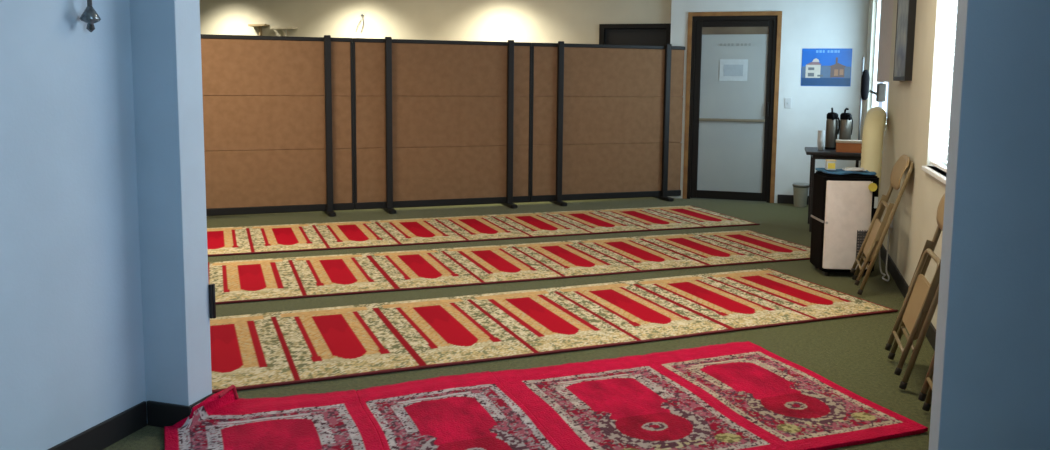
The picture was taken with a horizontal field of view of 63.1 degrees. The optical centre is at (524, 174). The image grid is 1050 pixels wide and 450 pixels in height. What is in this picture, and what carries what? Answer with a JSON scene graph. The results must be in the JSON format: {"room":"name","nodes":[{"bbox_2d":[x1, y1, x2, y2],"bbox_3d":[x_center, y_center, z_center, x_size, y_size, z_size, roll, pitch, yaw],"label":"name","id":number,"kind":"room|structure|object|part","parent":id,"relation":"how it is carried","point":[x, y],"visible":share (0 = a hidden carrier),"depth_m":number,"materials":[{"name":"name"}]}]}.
{"room":"mosque","nodes":[
{"label":"mosque","id":0,"kind":"room"},
{"bbox_2d":[0,0,145,449],"bbox_3d":[-2.376,-0.055,0.552,0.150,2.700,5.710,2,7,16],"label":"wall","id":1,"kind":"structure","parent":0,"point":[72,342],"depth_m":2.97,"materials":[{"name":"blue paint"}]},
{"bbox_2d":[79,0,100,31],"bbox_3d":[-1.536,-0.698,2.896,0.084,0.420,0.280,2,7,16],"label":"wall sconce","id":2,"kind":"object","parent":1,"relation":"attached to","point":[89,16],"visible":1,"depth_m":2.96,"materials":[{"name":"grey metal"}]},
{"bbox_3d":[-1.510,-0.737,2.952,0.015,0.315,0.015,0,6,-6],"label":"drop chain","id":3,"kind":"part","parent":2,"relation":"part of","materials":[{"name":"grey metal"}]},
{"bbox_2d":[47,401,146,449],"bbox_3d":[-2.312,1.241,0.668,0.013,0.100,5.697,2,7,16],"label":"baseboard","id":4,"kind":"structure","parent":1,"relation":"attached to","point":[108,432],"depth_m":3.19,"materials":[{"name":"black plastic"}]},
{"bbox_2d":[130,0,211,423],"bbox_3d":[-4.652,-0.494,4.257,7.040,2.700,0.146,2,7,16],"label":"pillar","id":5,"kind":"structure","parent":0,"point":[165,34],"depth_m":3.29,"materials":[{"name":"blue paint"}]},
{"bbox_2d":[147,393,214,427],"bbox_3d":[-1.376,0.940,3.428,0.200,0.100,0.159,2,7,16],"label":"baseboard","id":6,"kind":"structure","parent":5,"relation":"attached to","point":[159,414],"depth_m":3.36,"materials":[{"name":"black plastic"}]},
{"bbox_2d":[209,283,215,318],"bbox_3d":[-1.254,0.508,3.432,0.020,0.140,0.021,2,7,16],"label":"hinge plate","id":7,"kind":"object","parent":5,"relation":"attached to","point":[212,302],"visible":1,"depth_m":3.43,"materials":[{"name":"black metal"}]},
{"bbox_2d":[200,0,671,43],"bbox_3d":[-2.095,-1.250,11.205,7.960,2.700,0.180,2,7,16],"label":"wall","id":8,"kind":"structure","parent":0,"point":[533,21],"depth_m":10.74,"materials":[{"name":"beige paint"}]},
{"bbox_2d":[248,24,268,35],"bbox_3d":[-3.550,-1.930,11.408,0.250,0.148,0.120,2,7,16],"label":"wall bracket","id":9,"kind":"object","parent":8,"relation":"attached to","point":[259,26],"visible":1,"depth_m":11.40,"materials":[{"name":"white metal"}]},
{"bbox_3d":[-3.550,-1.990,11.401,0.250,0.028,0.120,2,7,16],"label":"bracket plate","id":10,"kind":"part","parent":9,"relation":"part of","materials":[{"name":"white metal"}]},
{"bbox_3d":[-3.548,-1.919,11.417,0.028,0.124,0.104,2,7,16],"label":"bracket stem","id":11,"kind":"part","parent":9,"relation":"part of","materials":[{"name":"white metal"}]},
{"bbox_2d":[270,27,297,35],"bbox_3d":[-3.186,-1.875,11.305,0.340,0.148,0.120,2,7,16],"label":"wall bracket","id":12,"kind":"object","parent":8,"relation":"attached to","point":[284,29],"visible":0.82,"depth_m":11.27,"materials":[{"name":"beige wood"}]},
{"bbox_3d":[-3.186,-1.934,11.298,0.340,0.028,0.120,2,7,16],"label":"bracket plate","id":13,"kind":"part","parent":12,"relation":"part of","materials":[{"name":"beige wood"}]},
{"bbox_2d":[599,23,670,45],"bbox_3d":[1.300,-0.767,10.208,0.850,2.030,0.145,2,7,16],"label":"door","id":14,"kind":"structure","parent":8,"relation":"in","point":[612,34],"depth_m":10.11,"materials":[{"name":"black wood"}]},
{"bbox_2d":[103,197,933,449],"bbox_3d":[-2.842,0.869,4.828,10.300,0.100,13.400,2,7,16],"label":"floor","id":15,"kind":"structure","parent":0,"point":[849,352],"depth_m":5.09,"materials":[{"name":"green carpet"}]},
{"bbox_2d":[164,384,383,449],"bbox_3d":[-0.905,0.980,3.089,0.770,0.103,1.186,-2,7,-20],"label":"rug","id":16,"kind":"object","parent":15,"relation":"on","point":[336,420],"visible":1,"depth_m":3.35,"materials":[{"name":"red fabric"}]},
{"bbox_2d":[201,34,354,216],"bbox_3d":[-2.630,-0.471,8.326,1.905,1.785,0.420,-2,7,-20],"label":"divider","id":17,"kind":"object","parent":15,"relation":"on","point":[278,122],"visible":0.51,"depth_m":8.39,"materials":[{"name":"beige fabric"}]},
{"bbox_3d":[-2.627,-1.320,8.245,1.905,0.040,0.050,-2,7,-20],"label":"rail","id":18,"kind":"part","parent":17,"relation":"part of","materials":[{"name":"grey metal"}]},
{"bbox_3d":[-2.643,0.350,8.433,1.905,0.070,0.050,-2,7,-20],"label":"rail","id":19,"kind":"part","parent":17,"relation":"part of","materials":[{"name":"grey metal"}]},
{"bbox_3d":[-1.958,-0.503,8.533,0.064,1.755,0.044,-2,7,-20],"label":"support post","id":20,"kind":"part","parent":17,"relation":"part of","materials":[{"name":"grey metal"}]},
{"bbox_3d":[-1.750,-0.520,8.658,0.022,1.625,0.050,-2,7,-20],"label":"rail","id":21,"kind":"part","parent":17,"relation":"part of","materials":[{"name":"grey metal"}]},
{"bbox_2d":[352,37,531,213],"bbox_3d":[-0.834,-0.526,8.976,1.910,1.785,0.420,-2,7,-20],"label":"divider","id":22,"kind":"object","parent":15,"relation":"on","point":[437,122],"visible":1,"depth_m":8.95,"materials":[{"name":"beige fabric"}]},
{"bbox_3d":[-1.726,-0.521,8.667,0.022,1.625,0.050,-2,7,-20],"label":"rail","id":23,"kind":"part","parent":22,"relation":"part of","materials":[{"name":"grey metal"}]},
{"bbox_3d":[-1.390,-0.520,8.738,0.064,1.755,0.044,-2,7,-20],"label":"support post","id":24,"kind":"part","parent":22,"relation":"part of","materials":[{"name":"grey metal"}]},
{"bbox_3d":[-0.831,-1.375,8.895,1.910,0.040,0.050,-2,7,-20],"label":"rail","id":25,"kind":"part","parent":22,"relation":"part of","materials":[{"name":"grey metal"}]},
{"bbox_3d":[-0.847,0.294,9.082,1.910,0.070,0.050,-2,7,-20],"label":"rail","id":26,"kind":"part","parent":22,"relation":"part of","materials":[{"name":"grey metal"}]},
{"bbox_3d":[-0.158,-0.558,9.184,0.064,1.755,0.044,-2,7,-20],"label":"support post","id":27,"kind":"part","parent":22,"relation":"part of","materials":[{"name":"grey metal"}]},
{"bbox_3d":[0.048,-0.575,9.309,0.022,1.625,0.050,-2,7,-20],"label":"rail","id":28,"kind":"part","parent":22,"relation":"part of","materials":[{"name":"grey metal"}]},
{"bbox_2d":[356,371,563,449],"bbox_3d":[-0.257,0.998,3.343,0.640,0.024,1.205,-2,7,-20],"label":"rug","id":29,"kind":"object","parent":15,"relation":"on","point":[469,411],"visible":1,"depth_m":3.46,"materials":[{"name":"red fabric"}]},
{"bbox_2d":[207,205,759,256],"bbox_3d":[-0.418,0.484,7.934,5.230,0.016,1.288,-2,7,-20],"label":"carpet","id":30,"kind":"object","parent":15,"relation":"on","point":[222,241],"visible":0.94,"depth_m":7.80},
{"bbox_2d":[208,230,809,303],"bbox_3d":[0.072,0.647,6.527,4.705,0.016,1.252,-2,7,-20],"label":"carpet","id":31,"kind":"object","parent":15,"relation":"on","point":[238,281],"visible":0.98,"depth_m":6.34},
{"bbox_2d":[210,268,897,392],"bbox_3d":[0.113,0.824,4.963,4.116,0.016,1.248,-2,7,-22],"label":"carpet","id":32,"kind":"object","parent":15,"relation":"on","point":[260,350],"visible":0.95,"depth_m":4.82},
{"bbox_2d":[530,41,684,205],"bbox_3d":[0.966,-0.582,9.627,1.914,1.785,0.420,-2,7,-20],"label":"divider","id":33,"kind":"object","parent":15,"relation":"on","point":[606,119],"visible":1,"depth_m":9.60,"materials":[{"name":"beige fabric"}]},
{"bbox_3d":[0.072,-0.576,9.317,0.022,1.625,0.050,-2,7,-20],"label":"rail","id":34,"kind":"part","parent":33,"relation":"part of","materials":[{"name":"grey metal"}]},
{"bbox_3d":[0.383,-0.575,9.380,0.064,1.755,0.044,-2,7,-20],"label":"support post","id":35,"kind":"part","parent":33,"relation":"part of","materials":[{"name":"grey metal"}]},
{"bbox_3d":[0.953,0.239,9.733,1.914,0.070,0.050,-2,7,-20],"label":"rail","id":36,"kind":"part","parent":33,"relation":"part of","materials":[{"name":"grey metal"}]},
{"bbox_3d":[0.969,-1.431,9.546,1.914,0.040,0.050,-2,7,-20],"label":"rail","id":37,"kind":"part","parent":33,"relation":"part of","materials":[{"name":"grey metal"}]},
{"bbox_3d":[1.624,-0.613,9.829,0.064,1.755,0.044,-2,7,-20],"label":"support post","id":38,"kind":"part","parent":33,"relation":"part of","materials":[{"name":"grey metal"}]},
{"bbox_2d":[491,355,788,449],"bbox_3d":[0.408,0.978,3.578,0.790,0.023,1.186,-2,7,-20],"label":"rug","id":39,"kind":"object","parent":15,"relation":"on","point":[625,402],"visible":0.98,"depth_m":3.55,"materials":[{"name":"red fabric"}]},
{"bbox_2d":[641,341,927,449],"bbox_3d":[1.075,0.955,3.836,0.662,0.024,1.210,-2,7,-20],"label":"rug","id":40,"kind":"object","parent":15,"relation":"on","point":[791,404],"visible":0.99,"depth_m":3.69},
{"bbox_2d":[793,183,808,206],"bbox_3d":[3.048,0.227,9.461,0.180,0.256,0.180,2,7,16],"label":"waste bin","id":41,"kind":"object","parent":15,"relation":"on","point":[800,190],"visible":0.98,"depth_m":9.40,"materials":[{"name":"grey plastic"}]},
{"bbox_2d":[805,147,860,231],"bbox_3d":[2.901,0.142,8.016,0.550,0.745,0.600,2,7,16],"label":"side table","id":42,"kind":"object","parent":15,"relation":"on","point":[814,152],"visible":0.56,"depth_m":7.80,"materials":[{"name":"laminate"}]},
{"bbox_3d":[2.771,0.131,8.300,0.024,0.700,0.024,2,7,16],"label":"leg","id":43,"kind":"part","parent":42,"relation":"part of","materials":[{"name":"laminate"}]},
{"bbox_3d":[2.637,0.180,7.853,0.024,0.700,0.024,2,7,16],"label":"leg","id":44,"kind":"part","parent":42,"relation":"part of","materials":[{"name":"laminate"}]},
{"bbox_2d":[817,130,824,149],"bbox_3d":[2.746,-0.319,7.939,0.064,0.184,0.063,2,7,16],"label":"cup stack","id":45,"kind":"object","parent":42,"relation":"on","point":[821,133],"visible":1,"depth_m":7.92,"materials":[{"name":"white paper"}]},
{"bbox_2d":[825,108,839,149],"bbox_3d":[2.882,-0.435,8.050,0.139,0.394,0.114,-5,8,-39],"label":"airpot","id":46,"kind":"object","parent":42,"relation":"on","point":[833,121],"visible":0.91,"depth_m":8.02,"materials":[{"name":"metal"}]},
{"bbox_3d":[2.893,-0.555,8.047,0.104,0.062,0.104,2,7,16],"label":"lid","id":47,"kind":"part","parent":46,"relation":"part of","materials":[{"name":"black plastic"}]},
{"bbox_2d":[839,108,852,139],"bbox_3d":[2.991,-0.427,7.985,0.114,0.394,0.139,4,7,30],"label":"airpot","id":48,"kind":"object","parent":42,"relation":"on","point":[846,121],"visible":0.67,"depth_m":7.96,"materials":[{"name":"silver metal"}]},
{"bbox_3d":[2.997,-0.547,7.985,0.104,0.062,0.104,0,6,-3],"label":"lid","id":49,"kind":"part","parent":48,"relation":"part of","materials":[{"name":"black plastic"}]},
{"bbox_2d":[836,139,861,152],"bbox_3d":[2.941,-0.257,7.751,0.240,0.108,0.130,3,7,20],"label":"carton","id":50,"kind":"object","parent":42,"relation":"on","point":[848,146],"visible":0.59,"depth_m":7.70,"materials":[{"name":"orange cardboard"}]},
{"bbox_3d":[2.941,-0.300,7.746,0.240,0.023,0.130,3,7,20],"label":"lid","id":51,"kind":"part","parent":50,"relation":"part of","materials":[{"name":"white cardboard"}]},
{"bbox_2d":[810,171,878,275],"bbox_3d":[2.301,0.351,6.176,0.384,0.728,0.361,1,6,1],"label":"mini fridge","id":52,"kind":"object","parent":15,"relation":"on","point":[844,207],"visible":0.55,"depth_m":6.01,"materials":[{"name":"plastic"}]},
{"bbox_2d":[815,168,876,174],"bbox_3d":[2.296,-0.024,6.132,0.340,0.025,0.280,1,6,1],"label":"folded cloth","id":53,"kind":"object","parent":52,"relation":"on","point":[837,171],"visible":0.77,"depth_m":6.02,"materials":[{"name":"blue fabric"}]},
{"bbox_2d":[825,159,835,169],"bbox_3d":[2.173,-0.070,6.080,0.066,0.070,0.062,1,6,6],"label":"box","id":54,"kind":"object","parent":53,"relation":"on","point":[830,164],"visible":1,"depth_m":6.05,"materials":[{"name":"beige cardboard"}]},
{"bbox_2d":[828,163,834,168],"bbox_3d":[2.168,-0.062,6.051,0.050,0.040,0.001,1,6,6],"label":"print","id":55,"kind":"object","parent":54,"relation":"attached to","point":[830,165],"depth_m":6.05},
{"bbox_2d":[842,167,865,170],"bbox_3d":[2.335,-0.039,6.066,0.154,0.015,0.109,2,6,9],"label":"paper stack","id":56,"kind":"object","parent":53,"relation":"on","point":[845,168],"visible":1,"depth_m":6.03,"materials":[{"name":"white paper"}]},
{"bbox_3d":[2.275,0.356,6.023,0.320,0.628,0.048,1,6,5],"label":"panel","id":57,"kind":"part","parent":52,"relation":"part of","materials":[{"name":"white plastic"}]},
{"bbox_2d":[856,230,867,261],"bbox_3d":[2.377,0.502,6.017,0.092,0.225,0.015,1,6,1],"label":"grille","id":58,"kind":"object","parent":52,"relation":"attached to","point":[860,234],"depth_m":6.01,"materials":[{"name":"grey plastic"}]},
{"bbox_2d":[860,107,886,198],"bbox_3d":[2.797,-0.086,6.854,0.209,0.914,1.262,4,7,28],"label":"hose","id":59,"kind":"object","parent":52,"relation":"attached to","point":[875,119],"visible":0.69,"depth_m":6.41,"materials":[{"name":"beige plastic"}]},
{"bbox_2d":[858,57,869,167],"bbox_3d":[3.344,-0.356,8.564,0.220,1.620,0.220,2,7,16],"label":"pole stand","id":60,"kind":"object","parent":15,"relation":"on","point":[865,77],"visible":0.59,"depth_m":8.47,"materials":[{"name":"grey metal"}]},
{"bbox_2d":[850,155,913,294],"bbox_3d":[2.348,0.315,5.650,0.315,0.896,0.459,2,7,16],"label":"folding chair","id":61,"kind":"object","parent":15,"relation":"on","point":[872,243],"visible":1,"depth_m":5.52,"materials":[{"name":"beige paint"}]},
{"bbox_3d":[2.297,0.427,5.678,0.032,0.517,0.393,20,11,14],"label":"frame","id":62,"kind":"part","parent":61,"relation":"part of","materials":[{"name":"beige paint"}]},
{"bbox_3d":[2.312,0.430,5.674,0.018,0.250,0.376,20,11,14],"label":"seat","id":63,"kind":"part","parent":61,"relation":"part of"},
{"bbox_3d":[2.443,-0.021,5.585,0.026,0.225,0.444,20,11,14],"label":"backrest","id":64,"kind":"part","parent":61,"relation":"part of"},
{"bbox_2d":[879,219,892,280],"bbox_3d":[2.580,0.534,6.136,0.091,0.381,0.458,3,7,23],"label":"power cord","id":65,"kind":"object","parent":15,"relation":"on","point":[891,224],"visible":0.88,"depth_m":6.25,"materials":[{"name":"plastic"}]},
{"bbox_2d":[885,193,944,389],"bbox_3d":[1.862,0.495,3.963,0.284,0.904,0.459,2,7,16],"label":"folding chair","id":66,"kind":"object","parent":15,"relation":"on","point":[920,303],"visible":0.66,"depth_m":3.96,"materials":[{"name":"beige paint"}]},
{"bbox_3d":[1.816,0.609,3.989,0.032,0.517,0.393,18,11,14],"label":"frame","id":67,"kind":"part","parent":66,"relation":"part of","materials":[{"name":"beige paint"}]},
{"bbox_3d":[1.830,0.612,3.985,0.018,0.250,0.376,18,11,14],"label":"seat","id":68,"kind":"part","parent":66,"relation":"part of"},
{"bbox_3d":[1.879,0.490,3.957,0.025,0.877,0.454,18,11,14],"label":"frame","id":69,"kind":"part","parent":66,"relation":"part of","materials":[{"name":"beige paint"}]},
{"bbox_3d":[1.944,0.156,3.901,0.026,0.225,0.444,18,11,14],"label":"backrest","id":70,"kind":"part","parent":66,"relation":"part of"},
{"bbox_2d":[918,351,934,410],"bbox_3d":[1.703,0.561,3.309,0.239,0.915,0.459,2,7,16],"label":"folding chair","id":71,"kind":"object","parent":15,"relation":"on","point":[928,382],"visible":0.06,"depth_m":3.54,"materials":[{"name":"beige paint"}]},
{"bbox_3d":[1.664,0.678,3.334,0.032,0.517,0.393,15,10,15],"label":"frame","id":72,"kind":"part","parent":71,"relation":"part of","materials":[{"name":"beige paint"}]},
{"bbox_3d":[1.719,0.555,3.304,0.025,0.877,0.454,15,10,15],"label":"frame","id":73,"kind":"part","parent":71,"relation":"part of","materials":[{"name":"beige paint"}]},
{"bbox_2d":[667,0,879,202],"bbox_3d":[2.798,-1.036,9.728,2.270,2.700,0.250,2,7,16],"label":"wall","id":74,"kind":"structure","parent":0,"point":[805,23],"depth_m":9.51,"materials":[{"name":"white paint"}]},
{"bbox_2d":[683,11,781,202],"bbox_3d":[2.366,-0.772,9.808,1.030,2.150,0.140,2,7,16],"label":"door","id":75,"kind":"structure","parent":74,"relation":"in","point":[733,69],"depth_m":9.79,"materials":[{"name":"white glass"}]},
{"bbox_3d":[2.374,-0.741,9.803,0.734,1.880,0.010,2,7,16],"label":"frosted pane","id":76,"kind":"part","parent":75,"relation":"part of","materials":[{"name":"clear glass"}]},
{"bbox_2d":[723,65,742,75],"bbox_3d":[2.372,-1.187,9.741,0.215,0.130,0.002,2,7,16],"label":"print","id":77,"kind":"object","parent":75,"relation":"attached to","point":[728,70],"depth_m":9.74},
{"bbox_2d":[784,98,791,107],"bbox_3d":[2.942,-0.800,9.570,0.072,0.116,0.018,2,7,16],"label":"light switch","id":78,"kind":"object","parent":74,"relation":"attached to","point":[787,100],"visible":1,"depth_m":9.57,"materials":[{"name":"plastic"}]},
{"bbox_2d":[777,194,808,204],"bbox_3d":[3.280,0.293,9.592,0.860,0.100,0.013,2,7,16],"label":"baseboard","id":79,"kind":"structure","parent":74,"relation":"attached to","point":[785,199],"depth_m":9.68,"materials":[{"name":"black plastic"}]},
{"bbox_2d":[801,48,851,85],"bbox_3d":[3.318,-1.181,9.420,0.520,0.412,0.008,2,7,16],"label":"poster","id":80,"kind":"object","parent":74,"relation":"attached to","point":[820,66],"visible":1,"depth_m":9.42,"materials":[{"name":"paper"}]},
{"bbox_2d":[862,0,886,220],"bbox_3d":[3.375,-0.843,8.066,0.090,2.700,2.630,2,7,16],"label":"wall","id":81,"kind":"structure","parent":0,"point":[872,15],"depth_m":8.89,"materials":[{"name":"beige paint"}]},
{"bbox_2d":[869,83,886,101],"bbox_3d":[3.213,-0.757,7.835,0.067,0.158,1.020,2,7,16],"label":"wall bracket","id":82,"kind":"object","parent":81,"relation":"in","point":[880,93],"depth_m":7.35,"materials":[{"name":"metal"}]},
{"bbox_2d":[871,0,887,122],"bbox_3d":[3.371,-1.119,7.968,0.035,1.230,1.900,2,7,16],"label":"window","id":83,"kind":"structure","parent":81,"relation":"in","point":[878,1],"depth_m":8.83,"materials":[{"name":"white paint"}]},
{"bbox_2d":[876,0,893,81],"bbox_3d":[3.147,-1.253,7.454,0.044,0.887,1.040,2,7,16],"label":"roller blind","id":84,"kind":"object","parent":83,"relation":"attached to","point":[886,12],"visible":0.75,"depth_m":7.47,"materials":[{"name":"fabric"}]},
{"bbox_2d":[881,0,957,328],"bbox_3d":[2.333,-0.465,4.614,0.170,2.700,4.620,2,7,16],"label":"wall","id":85,"kind":"structure","parent":0,"point":[912,106],"depth_m":5.24,"materials":[{"name":"beige paint"}]},
{"bbox_2d":[893,0,916,80],"bbox_3d":[2.624,-1.075,5.896,0.045,0.850,0.615,2,7,16],"label":"framed picture","id":86,"kind":"object","parent":85,"relation":"attached to","point":[906,9],"visible":1,"depth_m":5.75,"materials":[{"name":"black plastic"}]},
{"bbox_2d":[880,244,935,350],"bbox_3d":[2.241,0.820,4.814,0.013,0.100,4.560,2,7,16],"label":"baseboard","id":87,"kind":"structure","parent":85,"relation":"attached to","point":[895,273],"depth_m":5.71,"materials":[{"name":"black plastic"}]},
{"bbox_2d":[922,166,945,184],"bbox_3d":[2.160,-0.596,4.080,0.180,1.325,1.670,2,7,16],"label":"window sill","id":88,"kind":"structure","parent":85,"relation":"in","point":[927,169],"depth_m":4.60,"materials":[{"name":"white paint"}]},
{"bbox_2d":[930,0,957,172],"bbox_3d":[2.123,-0.608,4.090,0.043,1.268,1.580,2,7,16],"label":"blind","id":89,"kind":"object","parent":85,"relation":"attached to","point":[934,163],"visible":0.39,"depth_m":4.61,"materials":[{"name":"white plastic"}]},
{"bbox_3d":[2.118,0.013,4.159,0.028,0.018,1.580,2,7,16],"label":"rail","id":90,"kind":"part","parent":89,"relation":"part of","materials":[{"name":"white plastic"}]},
{"bbox_3d":[2.246,-0.650,4.573,0.003,1.230,0.003,2,7,16],"label":"cord","id":91,"kind":"part","parent":89,"relation":"part of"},
{"bbox_2d":[928,0,1049,449],"bbox_3d":[1.429,-0.233,2.470,0.333,2.700,0.150,2,7,16],"label":"wall","id":92,"kind":"structure","parent":0,"point":[991,388],"depth_m":2.46,"materials":[{"name":"blue paint"}]}
]}

